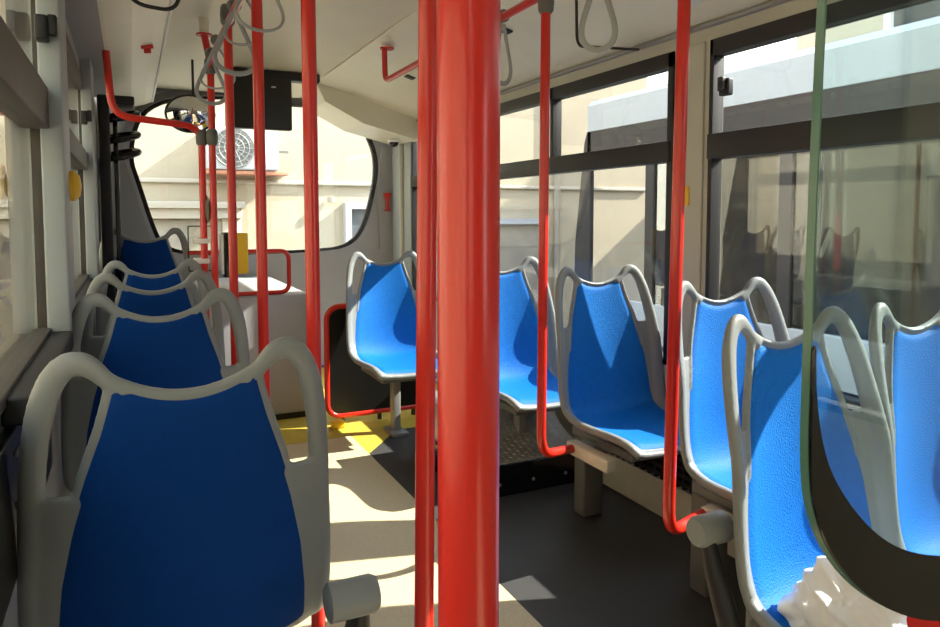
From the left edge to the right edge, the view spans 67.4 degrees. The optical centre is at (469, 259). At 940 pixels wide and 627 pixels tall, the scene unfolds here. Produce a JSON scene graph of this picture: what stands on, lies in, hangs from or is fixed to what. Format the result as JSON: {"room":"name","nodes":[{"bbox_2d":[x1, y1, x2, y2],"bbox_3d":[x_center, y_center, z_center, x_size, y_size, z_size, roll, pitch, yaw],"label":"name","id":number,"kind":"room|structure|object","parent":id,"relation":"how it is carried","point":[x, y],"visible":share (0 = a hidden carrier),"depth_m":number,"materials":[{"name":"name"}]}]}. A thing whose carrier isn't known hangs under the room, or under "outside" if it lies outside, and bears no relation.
{"room":"vehicle interior","nodes":[
{"label":"vehicle interior","id":0,"kind":"room"},
{"bbox_2d":[0,17,99,626],"bbox_3d":[-0.795,0.161,1.100,0.070,2.140,9.450,-2,4,-26],"label":"wall","id":1,"kind":"structure","parent":0,"point":[55,486],"depth_m":2.06,"materials":[{"name":"grey plastic"}]},
{"bbox_2d":[0,0,51,415],"bbox_3d":[-0.623,-0.233,0.764,0.072,1.030,2.540,-2,4,-26],"label":"window","id":2,"kind":"structure","parent":1,"relation":"in","point":[24,109],"depth_m":1.56,"materials":[{"name":"clear glass"}]},
{"bbox_2d":[0,170,1,202],"bbox_3d":[-0.938,-0.150,1.417,0.004,0.080,0.080,-2,4,-26],"label":"sticker","id":3,"kind":"object","parent":2,"relation":"attached to","point":[0,170],"visible":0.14,"depth_m":1.39,"materials":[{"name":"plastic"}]},
{"bbox_2d":[34,14,57,42],"bbox_3d":[-1.112,-0.607,1.850,0.050,0.070,0.050,-2,4,-26],"label":"latch","id":4,"kind":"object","parent":2,"relation":"attached to","point":[45,27],"depth_m":1.83,"materials":[{"name":"black plastic"}]},
{"bbox_2d":[0,425,52,626],"bbox_3d":[-0.791,0.417,1.257,0.056,0.250,1.100,-2,4,-26],"label":"board","id":5,"kind":"object","parent":1,"relation":"attached to","point":[10,438],"visible":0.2,"depth_m":1.15,"materials":[{"name":"black plastic"}]},
{"bbox_2d":[1,331,72,426],"bbox_3d":[-0.947,0.242,1.571,0.060,0.050,0.780,-2,4,-26],"label":"trim","id":6,"kind":"structure","parent":1,"relation":"attached to","point":[57,343],"depth_m":1.39,"materials":[{"name":"black plastic"}]},
{"bbox_2d":[35,0,75,331],"bbox_3d":[-1.166,-0.360,1.984,0.055,1.130,0.220,-2,4,-26],"label":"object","id":7,"kind":"structure","parent":1,"relation":"attached to","point":[51,56],"depth_m":1.90,"materials":[{"name":"grey"}]},
{"bbox_2d":[69,171,81,200],"bbox_3d":[-1.155,-0.215,2.065,0.030,0.090,0.090,-2,4,-26],"label":"button","id":8,"kind":"object","parent":1,"relation":"attached to","point":[75,186],"visible":0.98,"depth_m":2.04,"materials":[{"name":"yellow plastic"}]},
{"bbox_2d":[66,33,88,299],"bbox_3d":[-1.644,-0.367,2.882,0.072,1.030,1.650,-2,4,-26],"label":"window","id":9,"kind":"structure","parent":1,"relation":"in","point":[78,158],"depth_m":3.23,"materials":[{"name":"clear glass"}]},
{"bbox_2d":[80,110,91,124],"bbox_3d":[-1.925,-0.713,3.536,0.050,0.070,0.050,-2,4,-26],"label":"latch","id":10,"kind":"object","parent":9,"relation":"attached to","point":[85,116],"depth_m":3.52,"materials":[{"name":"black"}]},
{"bbox_2d":[65,0,105,96],"bbox_3d":[-0.591,-0.890,0.771,0.170,0.120,8.800,-2,4,-26],"label":"trim","id":11,"kind":"structure","parent":1,"relation":"attached to","point":[82,16],"depth_m":3.09,"materials":[{"name":"grey plastic"}]},
{"bbox_2d":[79,59,99,278],"bbox_3d":[-2.014,-0.470,3.736,0.050,1.130,0.280,-2,4,-26],"label":"trim","id":12,"kind":"structure","parent":1,"relation":"attached to","point":[86,69],"depth_m":3.62,"materials":[{"name":"grey plastic"}]},
{"bbox_2d":[97,94,141,302],"bbox_3d":[-2.030,-0.224,4.122,0.223,1.430,0.240,-2,4,-26],"label":"coiled hose","id":13,"kind":"object","parent":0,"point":[104,117],"visible":0.8,"depth_m":3.99,"materials":[{"name":"black plastic"}]},
{"bbox_2d":[94,88,392,364],"bbox_3d":[-1.759,-0.243,5.853,2.470,2.350,0.080,-2,4,-26],"label":"wall","id":14,"kind":"structure","parent":0,"point":[333,263],"depth_m":6.09,"materials":[{"name":"grey plastic"}]},
{"bbox_2d":[110,108,151,254],"bbox_3d":[-2.586,-0.588,5.359,0.390,1.100,0.049,-2,4,-26],"label":"trim","id":15,"kind":"structure","parent":14,"relation":"attached to","point":[133,225],"depth_m":5.34,"materials":[{"name":"grey plastic"}]},
{"bbox_2d":[97,0,169,106],"bbox_3d":[-0.506,-0.991,1.106,0.280,0.240,9.340,-2,4,-26],"label":"ceiling panel","id":16,"kind":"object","parent":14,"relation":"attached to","point":[127,26],"depth_m":3.32,"materials":[{"name":"white plastic"}]},
{"bbox_2d":[141,44,152,52],"bbox_3d":[-1.584,-1.034,3.459,0.057,0.041,0.046,-2,4,-26],"label":"clip","id":17,"kind":"object","parent":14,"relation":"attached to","point":[147,48],"visible":0.96,"depth_m":3.45,"materials":[{"name":"red paint"}]},
{"bbox_2d":[131,0,179,10],"bbox_3d":[-0.978,-0.940,2.138,0.251,0.354,0.012,-2,4,-26],"label":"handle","id":18,"kind":"object","parent":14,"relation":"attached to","point":[137,2],"visible":1,"depth_m":2.15,"materials":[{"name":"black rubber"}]},
{"bbox_2d":[151,0,173,101],"bbox_3d":[-0.392,-0.939,1.164,0.018,0.018,9.340,-2,4,-26],"label":"trim","id":19,"kind":"structure","parent":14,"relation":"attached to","point":[171,1],"depth_m":3.58,"materials":[{"name":"white plastic"}]},
{"bbox_2d":[134,90,301,122],"bbox_3d":[-1.708,-1.222,5.748,1.920,0.316,0.038,-2,4,-26],"label":"trim","id":20,"kind":"structure","parent":14,"relation":"attached to","point":[162,96],"depth_m":5.43,"materials":[{"name":"grey plastic"}]},
{"bbox_2d":[156,59,325,97],"bbox_3d":[-1.885,-1.318,5.102,1.510,0.050,0.960,-2,4,-26],"label":"trim","id":21,"kind":"structure","parent":14,"relation":"attached to","point":[174,74],"depth_m":5.07,"materials":[{"name":"white plastic"}]},
{"bbox_2d":[129,96,377,254],"bbox_3d":[-1.717,-0.687,5.831,1.983,1.285,0.045,-2,4,-26],"label":"seal","id":22,"kind":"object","parent":14,"relation":"in","point":[146,111],"depth_m":5.95,"materials":[{"name":"black rubber"}]},
{"bbox_2d":[377,147,392,248],"bbox_3d":[-0.750,-0.544,6.259,0.145,0.900,0.029,-2,4,-26],"label":"trim","id":23,"kind":"structure","parent":14,"relation":"attached to","point":[385,218],"depth_m":6.24,"materials":[{"name":"grey plastic"}]},
{"bbox_2d":[383,193,390,210],"bbox_3d":[-0.732,-0.508,6.239,0.070,0.160,0.024,-2,4,-26],"label":"holder","id":24,"kind":"object","parent":14,"relation":"attached to","point":[386,195],"visible":1,"depth_m":6.23,"materials":[{"name":"red paint"}]},
{"bbox_2d":[162,0,417,73],"bbox_3d":[0.275,-1.130,1.563,2.530,0.060,9.500,-2,4,-26],"label":"ceiling","id":25,"kind":"structure","parent":0,"point":[343,27],"depth_m":3.79,"materials":[{"name":"white plastic"}]},
{"bbox_2d":[164,59,215,132],"bbox_3d":[-1.813,-1.058,4.564,0.310,0.472,0.120,-2,4,-24],"label":"convex mirror","id":26,"kind":"object","parent":25,"relation":"hanging from","point":[186,107],"visible":0.74,"depth_m":4.53,"materials":[{"name":"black mirror"}]},
{"bbox_2d":[198,17,208,32],"bbox_3d":[-1.354,-1.188,3.587,0.052,0.079,0.052,-2,4,-26],"label":"bracket","id":27,"kind":"object","parent":25,"relation":"attached to","point":[203,21],"depth_m":3.57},
{"bbox_2d":[208,0,243,67],"bbox_3d":[-0.585,-1.006,2.028,0.030,0.264,3.492,-2,4,-26],"label":"rail","id":28,"kind":"object","parent":25,"relation":"attached to","point":[242,1],"visible":0.38,"depth_m":2.77,"materials":[{"name":"metal"}]},
{"bbox_2d":[195,47,224,105],"bbox_3d":[-1.273,-0.899,3.466,0.167,0.280,0.040,-3,5,-43],"label":"strap","id":29,"kind":"object","parent":28,"relation":"hanging from","point":[208,50],"visible":0.71,"depth_m":3.45,"materials":[{"name":"grey plastic"}]},
{"bbox_2d":[199,34,235,89],"bbox_3d":[-1.155,-0.901,3.222,0.166,0.246,0.040,0,4,3],"label":"strap","id":30,"kind":"object","parent":28,"relation":"hanging from","point":[213,38],"visible":0.59,"depth_m":3.22,"materials":[{"name":"grey plastic"}]},
{"bbox_2d":[212,0,251,75],"bbox_3d":[-0.895,-0.845,2.684,0.176,0.290,0.040,-3,5,-40],"label":"strap","id":31,"kind":"object","parent":28,"relation":"hanging from","point":[220,38],"visible":0.68,"depth_m":2.66,"materials":[{"name":"grey plastic"}]},
{"bbox_2d":[224,0,263,45],"bbox_3d":[-0.796,-0.864,2.475,0.148,0.226,0.040,1,4,9],"label":"strap","id":32,"kind":"object","parent":28,"relation":"hanging from","point":[228,22],"visible":0.58,"depth_m":2.48,"materials":[{"name":"grey plastic"}]},
{"bbox_2d":[234,0,284,32],"bbox_3d":[-0.648,-0.830,2.171,0.157,0.256,0.040,-2,4,-34],"label":"strap","id":33,"kind":"object","parent":28,"relation":"hanging from","point":[239,20],"visible":1,"depth_m":2.17,"materials":[{"name":"grey plastic"}]},
{"bbox_2d":[224,67,319,130],"bbox_3d":[-1.369,-1.103,4.906,0.640,0.405,0.104,-2,4,-26],"label":"display","id":34,"kind":"object","parent":25,"relation":"hanging from","point":[278,101],"visible":0.56,"depth_m":4.85,"materials":[{"name":"black plastic"}]},
{"bbox_2d":[320,8,417,79],"bbox_3d":[0.724,-1.086,1.393,0.014,0.014,8.800,-2,4,-26],"label":"trim","id":35,"kind":"structure","parent":25,"relation":"attached to","point":[415,10],"depth_m":4.02,"materials":[{"name":"grey plastic"}]},
{"bbox_2d":[321,365,745,626],"bbox_3d":[0.275,1.225,1.711,2.530,0.060,9.500,-2,4,-26],"label":"floor","id":36,"kind":"structure","parent":0,"point":[619,566],"depth_m":2.66,"materials":[{"name":"grey rubber"}]},
{"bbox_2d":[95,259,209,335],"bbox_3d":[-1.690,0.524,3.778,0.548,1.080,0.566,-2,4,-26],"label":"seat","id":37,"kind":"object","parent":36,"relation":"on","point":[174,277],"visible":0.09,"depth_m":3.49,"materials":[{"name":"blue fabric"}]},
{"bbox_2d":[80,270,225,377],"bbox_3d":[-1.357,0.570,3.041,0.548,1.080,0.566,-2,4,-26],"label":"seat","id":38,"kind":"object","parent":36,"relation":"on","point":[178,298],"visible":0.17,"depth_m":2.76,"materials":[{"name":"blue fabric"}]},
{"bbox_2d":[61,288,249,491],"bbox_3d":[-1.024,0.615,2.337,0.548,1.080,0.566,-2,4,-26],"label":"seat","id":39,"kind":"object","parent":36,"relation":"on","point":[180,350],"visible":0.27,"depth_m":2.06,"materials":[{"name":"plastic"}]},
{"bbox_2d":[102,50,209,320],"bbox_3d":[-1.573,0.018,3.602,0.488,2.111,0.080,-2,4,-26],"label":"pole","id":40,"kind":"object","parent":36,"relation":"on","point":[200,134],"visible":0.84,"depth_m":3.61,"materials":[{"name":"red metal"}]},
{"bbox_2d":[187,225,211,271],"bbox_3d":[-1.405,-0.056,3.713,0.145,0.245,0.113,-2,4,-26],"label":"panel","id":41,"kind":"object","parent":40,"relation":"attached to","point":[195,240],"visible":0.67,"depth_m":3.67,"materials":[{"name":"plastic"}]},
{"bbox_2d":[205,196,209,223],"bbox_3d":[-1.377,-0.263,3.695,0.030,0.150,0.150,-2,4,-26],"label":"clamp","id":42,"kind":"object","parent":40,"relation":"attached to","point":[207,202],"visible":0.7,"depth_m":3.65,"materials":[{"name":"grey plastic"}]},
{"bbox_2d":[16,336,380,626],"bbox_3d":[-0.563,0.671,1.439,0.582,1.080,0.668,-2,4,-26],"label":"seat","id":43,"kind":"object","parent":36,"relation":"on","point":[185,507],"visible":1,"depth_m":1.22,"materials":[{"name":"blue plastic"}]},
{"bbox_2d":[196,32,218,287],"bbox_3d":[-1.341,-0.040,3.665,0.107,2.220,0.080,-2,4,-26],"label":"pole","id":44,"kind":"object","parent":36,"relation":"on","point":[211,133],"visible":0.6,"depth_m":3.63,"materials":[{"name":"red metal"}]},
{"bbox_2d":[220,4,238,364],"bbox_3d":[-0.967,0.048,2.895,0.080,2.140,0.080,-2,4,-26],"label":"pole","id":45,"kind":"object","parent":36,"relation":"on","point":[228,47],"visible":0.42,"depth_m":2.85,"materials":[{"name":"red metal"}]},
{"bbox_2d":[193,276,306,419],"bbox_3d":[-1.617,0.584,5.056,0.610,0.800,1.470,-2,4,-26],"label":"base cabinet","id":46,"kind":"object","parent":36,"relation":"on","point":[287,311],"visible":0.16,"depth_m":4.46,"materials":[{"name":"grey plastic"}]},
{"bbox_2d":[219,232,248,343],"bbox_3d":[-1.389,0.439,4.167,0.150,1.200,0.150,-2,4,-26],"label":"ticket machine","id":47,"kind":"object","parent":46,"relation":"on","point":[242,238],"visible":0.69,"depth_m":4.08,"materials":[{"name":"yellow"}]},
{"bbox_2d":[187,249,290,295],"bbox_3d":[-1.413,0.083,4.350,0.614,0.289,0.028,-2,4,-26],"label":"guard rail","id":48,"kind":"object","parent":46,"relation":"on","point":[250,251],"visible":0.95,"depth_m":4.43,"materials":[{"name":"red metal"}]},
{"bbox_2d":[251,0,270,401],"bbox_3d":[-0.670,0.007,2.280,0.080,2.300,0.080,-2,4,-26],"label":"pole","id":49,"kind":"object","parent":36,"relation":"on","point":[256,5],"visible":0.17,"depth_m":2.25,"materials":[{"name":"red metal"}]},
{"bbox_2d":[301,0,325,626],"bbox_3d":[-0.386,0.043,1.707,0.080,2.300,0.080,-2,4,-26],"label":"pole","id":50,"kind":"object","parent":36,"relation":"on","point":[308,7],"visible":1,"depth_m":1.68,"materials":[{"name":"red metal"}]},
{"bbox_2d":[277,367,436,452],"bbox_3d":[-0.933,0.992,4.917,1.680,0.002,2.260,-2,4,-26],"label":"floor","id":51,"kind":"structure","parent":36,"relation":"on","point":[368,431],"depth_m":4.29,"materials":[{"name":"yellow rubber"}]},
{"bbox_2d":[330,419,344,428],"bbox_3d":[-0.808,1.007,4.311,0.080,0.041,0.060,-2,4,-26],"label":"bracket","id":52,"kind":"object","parent":51,"relation":"on","point":[335,424],"visible":1,"depth_m":4.29,"materials":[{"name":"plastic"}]},
{"bbox_2d":[324,303,415,420],"bbox_3d":[-0.584,0.642,4.474,0.689,0.757,0.034,-2,4,-26],"label":"partition panel","id":53,"kind":"object","parent":51,"relation":"on","point":[350,391],"visible":0.55,"depth_m":4.38,"materials":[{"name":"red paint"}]},
{"bbox_2d":[346,250,436,437],"bbox_3d":[-0.416,0.502,4.133,0.548,1.080,0.566,-2,4,-26],"label":"seat","id":54,"kind":"object","parent":36,"relation":"on","point":[381,316],"visible":0.79,"depth_m":4.27,"materials":[{"name":"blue plastic"}]},
{"bbox_2d":[355,263,436,373],"bbox_3d":[-0.421,0.318,4.130,0.440,0.600,0.517,-2,4,-26],"label":"seat cushion","id":55,"kind":"object","parent":54,"relation":"on","point":[385,298],"depth_m":4.31,"materials":[{"name":"blue fabric"}]},
{"bbox_2d":[286,436,542,626],"bbox_3d":[0.577,1.259,0.680,0.720,0.002,7.380,-2,4,-26],"label":"floor","id":56,"kind":"structure","parent":36,"relation":"on","point":[372,516],"depth_m":2.85,"materials":[{"name":"beige rubber"}]},
{"bbox_2d":[414,0,436,626],"bbox_3d":[-0.088,0.072,1.236,0.084,2.300,0.080,-2,4,-26],"label":"pole","id":57,"kind":"object","parent":56,"relation":"on","point":[427,70],"visible":1,"depth_m":1.23,"materials":[{"name":"red metal"}]},
{"bbox_2d":[436,0,499,626],"bbox_3d":[-0.001,0.125,0.399,0.080,2.300,0.080,-2,4,-26],"label":"pole","id":58,"kind":"object","parent":36,"relation":"on","point":[467,31],"visible":1,"depth_m":0.38,"materials":[{"name":"red metal"}]},
{"bbox_2d":[435,390,574,496],"bbox_3d":[0.158,0.899,3.633,0.660,0.348,0.705,-2,4,-26],"label":"raised platform","id":59,"kind":"object","parent":36,"relation":"on","point":[522,467],"visible":0.24,"depth_m":3.40,"materials":[{"name":"black"}]},
{"bbox_2d":[499,256,560,432],"bbox_3d":[0.285,0.541,3.507,0.548,1.080,0.566,-2,4,-26],"label":"seat","id":60,"kind":"object","parent":59,"relation":"on","point":[518,305],"visible":0.48,"depth_m":3.71,"materials":[{"name":"blue fabric"}]},
{"bbox_2d":[555,264,680,516],"bbox_3d":[0.670,0.580,2.884,0.562,1.073,0.563,-2,4,-26],"label":"seat","id":61,"kind":"object","parent":36,"relation":"on","point":[611,384],"depth_m":3.05,"materials":[{"name":"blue plastic"}]},
{"bbox_2d":[537,0,574,457],"bbox_3d":[0.331,-0.101,2.650,0.058,1.752,0.255,3,5,37],"label":"pole","id":62,"kind":"object","parent":61,"relation":"attached to","point":[545,7],"visible":1,"depth_m":2.56,"materials":[{"name":"red metal"}]},
{"bbox_2d":[568,282,679,449],"bbox_3d":[0.672,0.397,2.883,0.440,0.600,0.517,-2,4,-26],"label":"seat cushion","id":63,"kind":"object","parent":61,"relation":"on","point":[613,389],"depth_m":3.07,"materials":[{"name":"blue fabric"}]},
{"bbox_2d":[678,277,789,596],"bbox_3d":[0.979,0.620,2.245,0.564,1.073,0.563,-2,4,-26],"label":"seat","id":64,"kind":"object","parent":36,"relation":"on","point":[703,436],"depth_m":2.39,"materials":[{"name":"blue plastic"}]},
{"bbox_2d":[662,0,705,534],"bbox_3d":[0.634,-0.081,2.017,0.058,1.772,0.248,3,5,37],"label":"pole","id":65,"kind":"object","parent":64,"relation":"attached to","point":[683,6],"visible":0.94,"depth_m":1.94,"materials":[{"name":"red metal"}]},
{"bbox_2d":[689,299,756,489],"bbox_3d":[0.982,0.437,2.246,0.440,0.600,0.517,-2,4,-26],"label":"seat cushion","id":66,"kind":"object","parent":64,"relation":"on","point":[708,436],"depth_m":2.40,"materials":[{"name":"blue fabric"}]},
{"bbox_2d":[686,306,902,626],"bbox_3d":[0.836,0.671,1.434,0.542,1.080,0.566,-2,4,-26],"label":"seat","id":67,"kind":"object","parent":36,"relation":"on","point":[775,541],"visible":0.73,"depth_m":1.61,"materials":[{"name":"blue plastic"}]},
{"bbox_2d":[748,340,871,626],"bbox_3d":[0.847,0.488,1.438,0.409,0.600,0.517,-2,4,-26],"label":"seat cushion","id":68,"kind":"object","parent":67,"relation":"on","point":[782,543],"depth_m":1.63,"materials":[{"name":"blue fabric"}]},
{"bbox_2d":[777,556,906,626],"bbox_3d":[0.824,0.670,1.419,0.340,0.214,0.259,-1,4,-17],"label":"cloth","id":69,"kind":"object","parent":67,"relation":"on","point":[823,597],"visible":0.56,"depth_m":1.39,"materials":[{"name":"white"}]},
{"bbox_2d":[869,302,939,555],"bbox_3d":[1.292,0.658,1.653,0.510,1.080,0.566,-2,4,-26],"label":"seat","id":70,"kind":"object","parent":36,"relation":"on","point":[908,383],"visible":0.74,"depth_m":1.82,"materials":[{"name":"blue fabric"}]},
{"bbox_2d":[893,325,939,555],"bbox_3d":[1.288,0.474,1.651,0.409,0.600,0.517,-2,4,-26],"label":"seat cushion","id":71,"kind":"object","parent":70,"relation":"on","point":[916,350],"depth_m":1.83,"materials":[{"name":"blue fabric"}]},
{"bbox_3d":[-2.002,0.952,4.404,0.567,0.144,0.850,-2,4,-26],"label":"step","id":72,"kind":"structure","parent":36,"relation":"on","visible":0},
{"bbox_2d":[99,227,193,300],"bbox_3d":[-2.068,0.333,4.507,0.548,1.080,0.566,-2,4,-26],"label":"seat","id":73,"kind":"object","parent":72,"relation":"on","point":[154,256],"visible":0.18,"depth_m":4.25,"materials":[{"name":"blue fabric"}]},
{"bbox_2d":[436,0,840,438],"bbox_3d":[1.367,0.106,2.139,0.070,2.120,9.450,-2,4,-26],"label":"wall","id":74,"kind":"structure","parent":0,"point":[794,7],"depth_m":2.89,"materials":[{"name":"grey plastic"}]},
{"bbox_2d":[301,83,417,144],"bbox_3d":[-0.907,-1.163,5.744,0.840,0.400,0.550,-2,4,-26],"label":"trim","id":75,"kind":"structure","parent":74,"relation":"attached to","point":[350,113],"depth_m":5.56,"materials":[{"name":"white plastic"}]},
{"bbox_2d":[387,139,399,146],"bbox_3d":[-0.635,-0.967,5.882,0.110,0.058,0.110,-2,4,-26],"label":"dome camera","id":76,"kind":"object","parent":74,"relation":"attached to","point":[393,142],"visible":1,"depth_m":5.85,"materials":[{"name":"white plastic"}]},
{"bbox_2d":[398,144,403,256],"bbox_3d":[-0.582,-0.328,6.015,0.047,1.300,0.044,-2,4,-26],"label":"trim","id":77,"kind":"structure","parent":74,"relation":"attached to","point":[400,146],"depth_m":5.99,"materials":[{"name":"grey plastic"}]},
{"bbox_2d":[392,142,411,282],"bbox_3d":[-0.581,-0.401,6.060,0.020,1.400,0.450,-2,4,-26],"label":"trim","id":78,"kind":"structure","parent":74,"relation":"attached to","point":[407,147],"depth_m":5.97,"materials":[{"name":"grey"}]},
{"bbox_2d":[404,74,414,79],"bbox_3d":[-0.391,-1.182,4.574,0.059,0.024,0.060,-2,4,-26],"label":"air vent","id":79,"kind":"object","parent":74,"relation":"attached to","point":[407,75],"visible":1,"depth_m":4.56,"materials":[{"name":"black plastic"}]},
{"bbox_2d":[411,141,436,300],"bbox_3d":[-0.202,-0.355,5.329,0.072,1.360,1.200,-2,4,-26],"label":"window","id":80,"kind":"structure","parent":74,"relation":"in","point":[414,144],"depth_m":5.84,"materials":[{"name":"black"}]},
{"bbox_2d":[380,0,537,81],"bbox_3d":[0.302,-1.017,2.448,0.080,0.214,3.684,-2,4,-26],"label":"rail","id":81,"kind":"object","parent":74,"relation":"attached to","point":[525,4],"visible":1,"depth_m":3.67,"materials":[{"name":"red metal"}]},
{"bbox_2d":[500,9,511,85],"bbox_3d":[0.130,-0.843,2.812,0.111,0.300,0.040,-3,5,-43],"label":"strap","id":82,"kind":"object","parent":81,"relation":"hanging from","point":[506,82],"visible":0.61,"depth_m":2.82,"materials":[{"name":"grey plastic"}]},
{"bbox_2d":[578,0,617,52],"bbox_3d":[0.407,-0.807,2.236,0.125,0.300,0.040,0,4,3],"label":"strap","id":83,"kind":"object","parent":81,"relation":"hanging from","point":[585,44],"visible":1,"depth_m":2.24,"materials":[{"name":"grey plastic"}]},
{"bbox_2d":[320,0,772,118],"bbox_3d":[1.131,-1.000,1.567,0.890,0.280,8.750,-2,4,-26],"label":"ceiling panel","id":84,"kind":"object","parent":74,"relation":"attached to","point":[639,22],"depth_m":3.46,"materials":[{"name":"white plastic"}]},
{"bbox_2d":[500,51,674,364],"bbox_3d":[0.513,-0.262,3.845,0.072,1.360,1.740,-2,4,-26],"label":"window","id":85,"kind":"structure","parent":74,"relation":"in","point":[656,153],"depth_m":3.41,"materials":[{"name":"black"}]},
{"bbox_2d":[416,0,793,121],"bbox_3d":[1.470,-0.873,1.766,0.035,0.016,8.800,-2,4,-26],"label":"trim","id":86,"kind":"structure","parent":74,"relation":"attached to","point":[773,3],"depth_m":3.07,"materials":[{"name":"grey"}]},
{"bbox_2d":[575,0,639,50],"bbox_3d":[0.584,-0.986,2.941,0.015,0.302,0.629,3,4,35],"label":"bar","id":87,"kind":"object","parent":74,"relation":"attached to","point":[579,44],"visible":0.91,"depth_m":2.70,"materials":[{"name":"black metal"}]},
{"bbox_2d":[610,453,663,479],"bbox_3d":[0.789,0.888,3.213,0.085,0.100,0.370,-2,4,-26],"label":"air vent","id":88,"kind":"object","parent":74,"relation":"in","point":[655,467],"depth_m":3.09,"materials":[{"name":"black metal"}]},
{"bbox_2d":[603,453,734,557],"bbox_3d":[2.004,1.179,0.696,0.090,0.160,6.180,-2,4,-26],"label":"baseboard","id":89,"kind":"structure","parent":74,"relation":"attached to","point":[640,486],"depth_m":3.13,"materials":[{"name":"grey plastic"}]},
{"bbox_2d":[676,455,691,493],"bbox_3d":[0.923,0.884,2.934,0.085,0.139,0.090,-2,4,-26],"label":"air vent","id":90,"kind":"object","parent":74,"relation":"in","point":[683,479],"depth_m":2.93,"materials":[{"name":"black metal"}]},
{"bbox_2d":[685,186,689,205],"bbox_3d":[0.903,-0.267,2.965,0.008,0.080,0.050,-2,4,-26],"label":"tag","id":91,"kind":"object","parent":74,"relation":"attached to","point":[687,188],"visible":0.55,"depth_m":2.95,"materials":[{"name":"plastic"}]},
{"bbox_2d":[682,42,705,356],"bbox_3d":[0.918,-0.216,2.959,0.012,1.340,0.150,-2,4,-26],"label":"trim","id":92,"kind":"structure","parent":74,"relation":"attached to","point":[692,243],"depth_m":2.92,"materials":[{"name":"grey plastic"}]},
{"bbox_2d":[691,0,703,5],"bbox_3d":[0.837,-0.977,2.655,0.090,0.020,0.090,-2,4,-26],"label":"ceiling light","id":93,"kind":"object","parent":74,"relation":"attached to","point":[693,2],"visible":0.48,"depth_m":2.65,"materials":[{"name":"white plastic"}]},
{"bbox_2d":[705,0,939,410],"bbox_3d":[1.528,-0.130,1.741,0.072,1.360,2.520,-2,4,-26],"label":"window","id":94,"kind":"structure","parent":74,"relation":"in","point":[921,122],"depth_m":2.48,"materials":[{"name":"black"}]},
{"bbox_2d":[717,76,732,95],"bbox_3d":[0.988,-0.673,2.741,0.050,0.070,0.050,-2,4,-26],"label":"window latch","id":95,"kind":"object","parent":94,"relation":"attached to","point":[724,85],"depth_m":2.73,"materials":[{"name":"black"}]},
{"label":"outside","id":96,"kind":"structure","parent":0,"visible":0},
{"bbox_2d":[800,0,939,620],"bbox_3d":[0.528,-0.045,0.706,0.537,0.841,0.011,-2,4,-26],"label":"glass wall","id":97,"kind":"structure","parent":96,"point":[904,582],"depth_m":0.61,"materials":[{"name":"green"}]},
{"bbox_2d":[906,616,939,626],"bbox_3d":[0.593,0.375,0.788,0.271,0.048,0.040,-2,4,-26],"label":"rail","id":98,"kind":"object","parent":97,"relation":"attached to","point":[911,622],"visible":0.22,"depth_m":0.73,"materials":[{"name":"red metal"}]},
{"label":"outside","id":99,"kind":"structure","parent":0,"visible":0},
{"bbox_2d":[656,304,860,406],"bbox_3d":[4.505,1.571,2.271,38.000,0.020,28.000,-2,4,-26],"label":"ground","id":100,"kind":"structure","parent":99,"point":[847,401],"depth_m":6.41,"materials":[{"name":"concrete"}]},
{"bbox_2d":[0,77,646,357],"bbox_3d":[-2.661,-2.557,8.786,11.950,7.400,0.800,-2,4,-26],"label":"building","id":101,"kind":"structure","parent":100,"relation":"on","point":[167,167],"depth_m":9.21,"materials":[{"name":"beige paint"}]},
{"bbox_2d":[0,220,221,356],"bbox_3d":[-4.032,0.374,8.070,2.300,1.640,0.030,-2,4,-26],"label":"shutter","id":102,"kind":"object","parent":101,"relation":"hanging from","point":[162,226],"depth_m":8.24,"materials":[{"name":"grey metal"}]},
{"bbox_2d":[205,125,288,176],"bbox_3d":[-2.665,-1.286,8.414,0.970,0.550,0.410,-2,4,-26],"label":"air conditioner","id":103,"kind":"object","parent":101,"relation":"attached to","point":[244,138],"visible":0.6,"depth_m":8.23,"materials":[{"name":"white metal"}]},
{"bbox_2d":[216,129,253,166],"bbox_3d":[-2.727,-1.295,8.161,0.459,0.459,0.010,-2,4,-26],"label":"fan grille","id":104,"kind":"object","parent":103,"relation":"attached to","point":[244,138],"depth_m":8.19,"materials":[{"name":"grey metal"}]},
{"bbox_2d":[574,16,939,402],"bbox_3d":[4.728,-0.085,3.553,2.400,3.157,11.400,-2,4,-26],"label":"bus","id":105,"kind":"object","parent":100,"relation":"on","point":[878,234],"visible":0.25,"depth_m":5.18,"materials":[{"name":"grey"}]},
{"bbox_2d":[797,0,939,50],"bbox_3d":[8.876,-1.366,4.194,0.700,5.600,16.000,-2,4,-26],"label":"building","id":106,"kind":"structure","parent":100,"relation":"on","point":[928,10],"depth_m":9.98,"materials":[{"name":"beige paint"}]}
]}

